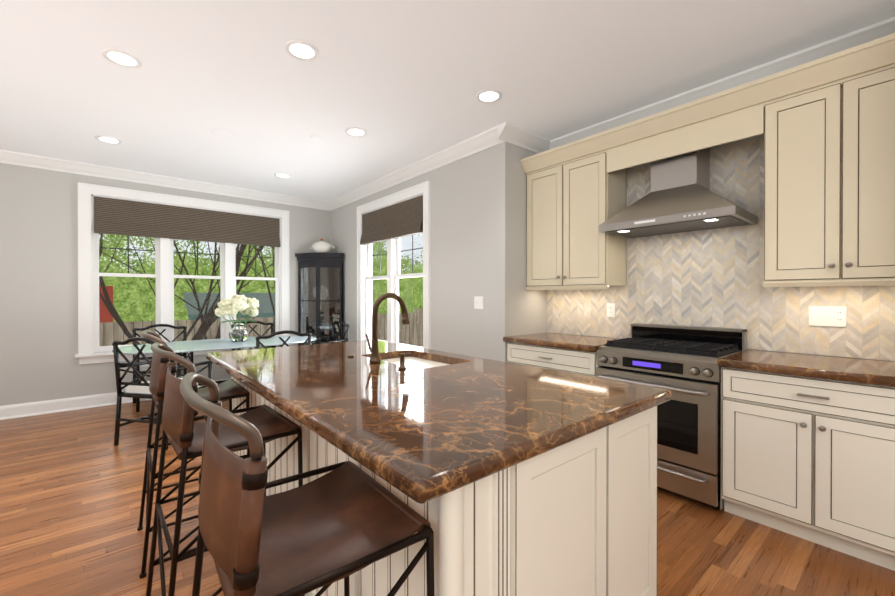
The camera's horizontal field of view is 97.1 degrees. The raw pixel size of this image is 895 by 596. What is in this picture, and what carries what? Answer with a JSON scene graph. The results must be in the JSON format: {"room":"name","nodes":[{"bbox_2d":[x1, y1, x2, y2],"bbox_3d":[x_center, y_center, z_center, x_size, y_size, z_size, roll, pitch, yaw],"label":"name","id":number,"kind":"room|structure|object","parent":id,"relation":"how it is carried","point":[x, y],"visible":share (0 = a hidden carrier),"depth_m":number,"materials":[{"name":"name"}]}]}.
{"room":"kitchen","nodes":[
{"label":"kitchen","id":0,"kind":"room"},
{"bbox_2d":[0,163,327,405],"bbox_3d":[-4.252,-0.129,4.542,6.340,2.780,0.160,0,0,-40],"label":"wall","id":1,"kind":"structure","parent":0,"point":[39,207],"depth_m":4.34,"materials":[{"name":"grey paint"}]},
{"bbox_2d":[0,378,230,419],"bbox_3d":[-4.248,1.191,4.426,6.170,0.140,0.030,0,0,-40],"label":"baseboard","id":2,"kind":"structure","parent":1,"relation":"attached to","point":[46,407],"depth_m":4.37,"materials":[{"name":"white"}]},
{"bbox_2d":[0,149,331,210],"bbox_3d":[-4.191,-1.461,4.417,6.080,0.115,0.100,0,0,-40],"label":"crown molding","id":3,"kind":"structure","parent":1,"relation":"attached to","point":[7,157],"depth_m":4.84,"materials":[{"name":"white wood"}]},
{"bbox_2d":[75,182,289,364],"bbox_3d":[-3.310,-0.279,5.254,2.380,2.063,0.160,0,0,-40],"label":"triple window","id":4,"kind":"structure","parent":1,"relation":"in","point":[164,221],"depth_m":5.01,"materials":[{"name":"white wood"}]},
{"bbox_2d":[328,142,519,361],"bbox_3d":[-0.622,-0.131,5.026,0.160,2.780,3.730,0,0,-40],"label":"wall","id":5,"kind":"structure","parent":0,"point":[478,223],"depth_m":3.91,"materials":[{"name":"grey paint"}]},
{"bbox_2d":[357,180,430,348],"bbox_3d":[-0.716,-0.273,5.044,0.160,2.053,1.740,0,0,-40],"label":"double window","id":6,"kind":"structure","parent":5,"relation":"in","point":[393,219],"depth_m":5.00,"materials":[{"name":"white wood"}]},
{"bbox_2d":[328,122,515,209],"bbox_3d":[-0.664,-1.463,4.868,0.100,0.115,3.750,0,0,-40],"label":"crown molding","id":7,"kind":"structure","parent":5,"relation":"attached to","point":[507,132],"depth_m":4.22,"materials":[{"name":"white wood"}]},
{"bbox_2d":[474,296,482,308],"bbox_3d":[0.298,0.044,3.795,0.013,0.120,0.120,0,0,-40],"label":"switch plate","id":8,"kind":"object","parent":5,"relation":"attached to","point":[478,302],"visible":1,"depth_m":3.80,"materials":[{"name":"white plastic"}]},
{"bbox_2d":[0,400,894,595],"bbox_3d":[-1.100,1.315,1.149,7.150,0.080,9.420,0,0,-40],"label":"floor","id":9,"kind":"structure","parent":0,"point":[71,485],"depth_m":2.12,"materials":[{"name":"brown wood"}]},
{"bbox_2d":[112,337,212,449],"bbox_3d":[-2.549,0.797,3.574,0.559,0.938,0.515,0,0,12],"label":"dining chair","id":10,"kind":"object","parent":9,"relation":"on","point":[134,389],"visible":0.58,"depth_m":3.40,"materials":[{"name":"black paint"}]},
{"bbox_2d":[132,324,193,411],"bbox_3d":[-3.403,0.792,4.730,0.573,0.938,0.532,0,0,-40],"label":"dining chair","id":11,"kind":"object","parent":9,"relation":"on","point":[144,368],"visible":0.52,"depth_m":4.75,"materials":[{"name":"black paint"}]},
{"bbox_2d":[137,330,249,578],"bbox_3d":[-1.365,0.721,2.129,0.484,1.101,0.497,0,0,-40],"label":"bar stool","id":12,"kind":"object","parent":9,"relation":"on","point":[230,389],"visible":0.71,"depth_m":1.94,"materials":[{"name":"brown metal"}]},
{"bbox_2d":[112,335,316,420],"bbox_3d":[-2.522,0.885,4.524,2.000,0.752,1.040,0,0,-40],"label":"dining table","id":13,"kind":"object","parent":9,"relation":"on","point":[179,347],"visible":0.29,"depth_m":4.33,"materials":[{"name":"clear glass"}]},
{"bbox_2d":[215,295,258,341],"bbox_3d":[-2.437,0.232,4.620,0.463,0.549,0.456,0,0,-40],"label":"flower vase","id":14,"kind":"object","parent":13,"relation":"on","point":[243,305],"visible":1,"depth_m":4.54,"materials":[{"name":"clear glass"}]},
{"bbox_2d":[146,342,304,595],"bbox_3d":[-0.879,0.724,1.550,0.488,1.101,0.501,0,0,-40],"label":"bar stool","id":15,"kind":"object","parent":9,"relation":"on","point":[183,432],"visible":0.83,"depth_m":1.44,"materials":[{"name":"brown metal"}]},
{"bbox_2d":[231,321,280,350],"bbox_3d":[-2.605,0.789,5.402,0.573,0.938,0.532,0,0,-40],"label":"dining chair","id":16,"kind":"object","parent":9,"relation":"on","point":[263,323],"visible":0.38,"depth_m":5.60,"materials":[{"name":"black paint"}]},
{"bbox_2d":[255,330,311,348],"bbox_3d":[-1.796,0.794,4.160,0.573,0.938,0.532,0,0,-40],"label":"dining chair","id":17,"kind":"object","parent":9,"relation":"on","point":[259,343],"visible":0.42,"depth_m":3.97,"materials":[{"name":"black paint"}]},
{"bbox_2d":[180,372,434,595],"bbox_3d":[-0.349,0.726,0.920,0.492,1.101,0.505,0,0,-40],"label":"bar stool","id":18,"kind":"object","parent":9,"relation":"on","point":[345,520],"visible":1,"depth_m":0.82,"materials":[{"name":"brown metal"}]},
{"bbox_2d":[295,253,343,345],"bbox_3d":[-1.934,0.289,5.983,0.547,1.930,0.547,0,0,-40],"label":"curio cabinet","id":19,"kind":"object","parent":9,"relation":"on","point":[320,293],"visible":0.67,"depth_m":5.96,"materials":[{"name":"black lacquered wood"},{"name":"clear glass"}]},
{"bbox_2d":[309,239,333,252],"bbox_3d":[-1.927,-0.793,6.065,0.356,0.233,0.356,0,0,-40],"label":"tureen","id":20,"kind":"object","parent":19,"relation":"on","point":[321,246],"visible":0.81,"depth_m":5.98,"materials":[{"name":"white ceramic"}]},
{"bbox_2d":[300,320,349,344],"bbox_3d":[-1.704,0.789,5.470,0.532,0.938,0.573,0,0,-40],"label":"dining chair","id":21,"kind":"object","parent":9,"relation":"on","point":[331,340],"visible":0.35,"depth_m":5.57,"materials":[{"name":"black paint"}]},
{"bbox_2d":[232,381,656,595],"bbox_3d":[-0.290,0.834,2.081,1.109,0.875,2.252,0,0,-40],"label":"kitchen island","id":22,"kind":"object","parent":9,"relation":"on","point":[506,478],"depth_m":1.16,"materials":[{"name":"white wood"}]},
{"bbox_2d":[206,341,670,512],"bbox_3d":[-0.338,0.374,2.032,1.210,0.045,2.324,0,0,-40],"label":"island countertop","id":23,"kind":"structure","parent":22,"relation":"on","point":[433,434],"depth_m":1.30,"materials":[{"name":"brown stone"}]},
{"bbox_2d":[366,293,409,364],"bbox_3d":[-0.333,0.160,2.230,0.255,0.379,0.096,0,0,-40],"label":"faucet","id":24,"kind":"object","parent":23,"relation":"on","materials":[{"name":"brown metal"}]},
{"bbox_2d":[382,353,453,368],"bbox_3d":[-0.198,0.491,2.309,0.404,0.216,0.645,0,0,-40],"label":"sink","id":25,"kind":"object","parent":23,"relation":"in","point":[407,358],"depth_m":2.42,"materials":[{"name":"white ceramic"}]},
{"bbox_2d":[503,332,618,376],"bbox_3d":[1.022,0.806,3.402,0.646,0.920,0.873,0,0,-40],"label":"base cabinet","id":26,"kind":"object","parent":9,"relation":"on","point":[576,354],"depth_m":3.21,"materials":[{"name":"white wood"}]},
{"bbox_2d":[596,323,746,510],"bbox_3d":[1.528,0.738,2.754,0.677,1.060,0.760,0,0,-40],"label":"range","id":27,"kind":"object","parent":9,"relation":"on","point":[680,362],"visible":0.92,"depth_m":2.47,"materials":[{"name":"grey metal"}]},
{"bbox_2d":[718,349,894,570],"bbox_3d":[2.057,0.811,2.171,0.646,0.920,0.806,0,0,-40],"label":"base cabinet","id":28,"kind":"object","parent":9,"relation":"on","point":[808,447],"depth_m":2.01,"materials":[{"name":"white wood"}]},
{"bbox_2d":[0,0,894,201],"bbox_3d":[-1.100,-1.555,1.136,7.150,0.100,9.420,0,0,-40],"label":"ceiling","id":29,"kind":"structure","parent":0,"point":[402,83],"depth_m":2.64,"materials":[{"name":"white paint"}]},
{"bbox_2d":[95,136,121,143],"bbox_3d":[-3.245,-1.512,3.788,0.200,0.008,0.200,0,0,-40],"label":"recessed light","id":30,"kind":"object","parent":29,"relation":"in","point":[108,139],"visible":1,"depth_m":3.77,"materials":[{"name":"white plastic"}]},
{"bbox_2d":[101,48,141,67],"bbox_3d":[-2.051,-1.507,2.493,0.200,0.008,0.200,0,0,-40],"label":"recessed light","id":31,"kind":"object","parent":29,"relation":"in","point":[121,58],"visible":1,"depth_m":2.49,"materials":[{"name":"white plastic"}]},
{"bbox_2d":[274,173,291,177],"bbox_3d":[-2.041,-1.517,4.905,0.200,0.008,0.200,0,0,-40],"label":"recessed light","id":32,"kind":"object","parent":29,"relation":"in","point":[282,175],"visible":1,"depth_m":4.90,"materials":[{"name":"white plastic"}]},
{"bbox_2d":[284,40,318,60],"bbox_3d":[-0.887,-1.506,2.413,0.200,0.008,0.200,0,0,-40],"label":"recessed light","id":33,"kind":"object","parent":29,"relation":"in","point":[301,50],"visible":1,"depth_m":2.41,"materials":[{"name":"white plastic"}]},
{"bbox_2d":[345,127,366,136],"bbox_3d":[-0.833,-1.511,3.608,0.200,0.008,0.200,0,0,-40],"label":"recessed light","id":34,"kind":"object","parent":29,"relation":"in","point":[355,132],"visible":1,"depth_m":3.60,"materials":[{"name":"white plastic"}]},
{"bbox_2d":[476,89,501,102],"bbox_3d":[0.310,-1.509,2.962,0.200,0.008,0.200,0,0,-40],"label":"recessed light","id":35,"kind":"object","parent":29,"relation":"in","point":[489,96],"visible":1,"depth_m":2.96,"materials":[{"name":"white plastic"}]},
{"bbox_2d":[520,147,547,334],"bbox_3d":[0.764,-0.126,3.859,0.420,2.780,0.160,0,0,-40],"label":"wall","id":36,"kind":"structure","parent":0,"point":[533,303],"depth_m":3.73,"materials":[{"name":"grey paint"}]},
{"bbox_2d":[504,126,551,153],"bbox_3d":[0.752,-1.458,3.673,0.510,0.115,0.100,0,0,-40],"label":"crown molding","id":37,"kind":"structure","parent":36,"relation":"attached to","point":[527,140],"depth_m":3.69,"materials":[{"name":"white wood"}]},
{"bbox_2d":[548,134,894,361],"bbox_3d":[2.712,-0.118,2.015,0.190,2.780,5.490,0,0,-40],"label":"wall","id":38,"kind":"structure","parent":0,"point":[762,135],"depth_m":2.79,"materials":[{"name":"grey paint"}]},
{"bbox_2d":[524,149,611,288],"bbox_3d":[1.119,-0.641,3.530,0.324,1.070,0.792,0,0,-40],"label":"upper cabinet","id":39,"kind":"object","parent":38,"relation":"attached to","point":[565,199],"depth_m":3.39,"materials":[{"name":"beige wood"}]},
{"bbox_2d":[599,148,757,237],"bbox_3d":[1.607,-0.799,2.814,0.503,0.616,0.860,0,0,-40],"label":"range hood","id":40,"kind":"object","parent":38,"relation":"attached to","point":[681,196],"visible":1,"depth_m":2.74,"materials":[{"name":"silver metal"}]},
{"bbox_2d":[604,101,759,285],"bbox_3d":[1.694,-0.638,2.846,0.324,1.070,0.996,0,0,-40],"label":"hood surround","id":41,"kind":"object","parent":38,"relation":"attached to","point":[742,122],"depth_m":2.85,"materials":[{"name":"beige wood"}]},
{"bbox_2d":[547,137,894,360],"bbox_3d":[1.783,-0.313,3.008,0.009,1.520,2.447,0,0,-40],"label":"tile backsplash","id":42,"kind":"structure","parent":38,"relation":"attached to","point":[710,278],"depth_m":2.77,"materials":[{"name":"beige tile"}]},
{"bbox_2d":[607,303,614,316],"bbox_3d":[1.417,0.105,3.429,0.008,0.120,0.075,0,0,-40],"label":"electrical outlet","id":43,"kind":"object","parent":42,"relation":"attached to","point":[610,309],"visible":1,"depth_m":3.42,"materials":[{"name":"white plastic"}]},
{"bbox_2d":[809,306,846,326],"bbox_3d":[2.290,0.110,2.386,0.013,0.120,0.165,0,0,-40],"label":"outlet","id":44,"kind":"object","parent":42,"relation":"attached to","point":[835,316],"visible":1,"depth_m":2.38,"materials":[{"name":"white plastic"}]},
{"bbox_2d":[552,17,894,148],"bbox_3d":[2.643,-1.451,1.913,0.100,0.115,5.230,0,0,-40],"label":"crown molding","id":45,"kind":"structure","parent":38,"relation":"attached to","point":[887,27],"depth_m":2.63,"materials":[{"name":"white wood"}]},
{"bbox_2d":[760,57,894,284],"bbox_3d":[2.227,-0.635,2.212,0.324,1.070,0.660,0,0,-40],"label":"upper cabinet","id":46,"kind":"object","parent":38,"relation":"attached to","point":[825,125],"depth_m":2.14,"materials":[{"name":"beige wood"}]},
{"label":"outside","id":47,"kind":"structure","parent":0,"visible":0},
{"bbox_2d":[99,233,422,321],"bbox_3d":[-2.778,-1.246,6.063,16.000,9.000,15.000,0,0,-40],"label":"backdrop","id":48,"kind":"structure","parent":47,"point":[116,266],"depth_m":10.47,"materials":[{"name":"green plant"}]},
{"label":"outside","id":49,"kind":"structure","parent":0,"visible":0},
{"bbox_2d":[99,286,274,322],"bbox_3d":[-5.852,0.990,9.341,5.300,2.500,2.041,0,0,-40],"label":"shed","id":50,"kind":"object","parent":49,"point":[267,311],"depth_m":8.97,"materials":[{"name":"brick"}]},
{"bbox_2d":[99,233,274,343],"bbox_3d":[-3.371,-1.037,5.739,13.012,6.628,8.114,0,0,-40],"label":"branches","id":51,"kind":"object","parent":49,"point":[207,320],"depth_m":6.59,"materials":[{"name":"brown plant"}]},
{"bbox_2d":[99,308,422,346],"bbox_3d":[-3.228,1.299,4.821,13.500,1.920,7.660,0,0,-40],"label":"fence","id":52,"kind":"object","parent":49,"point":[115,335],"depth_m":8.68,"materials":[{"name":"brown wood"}]}
]}

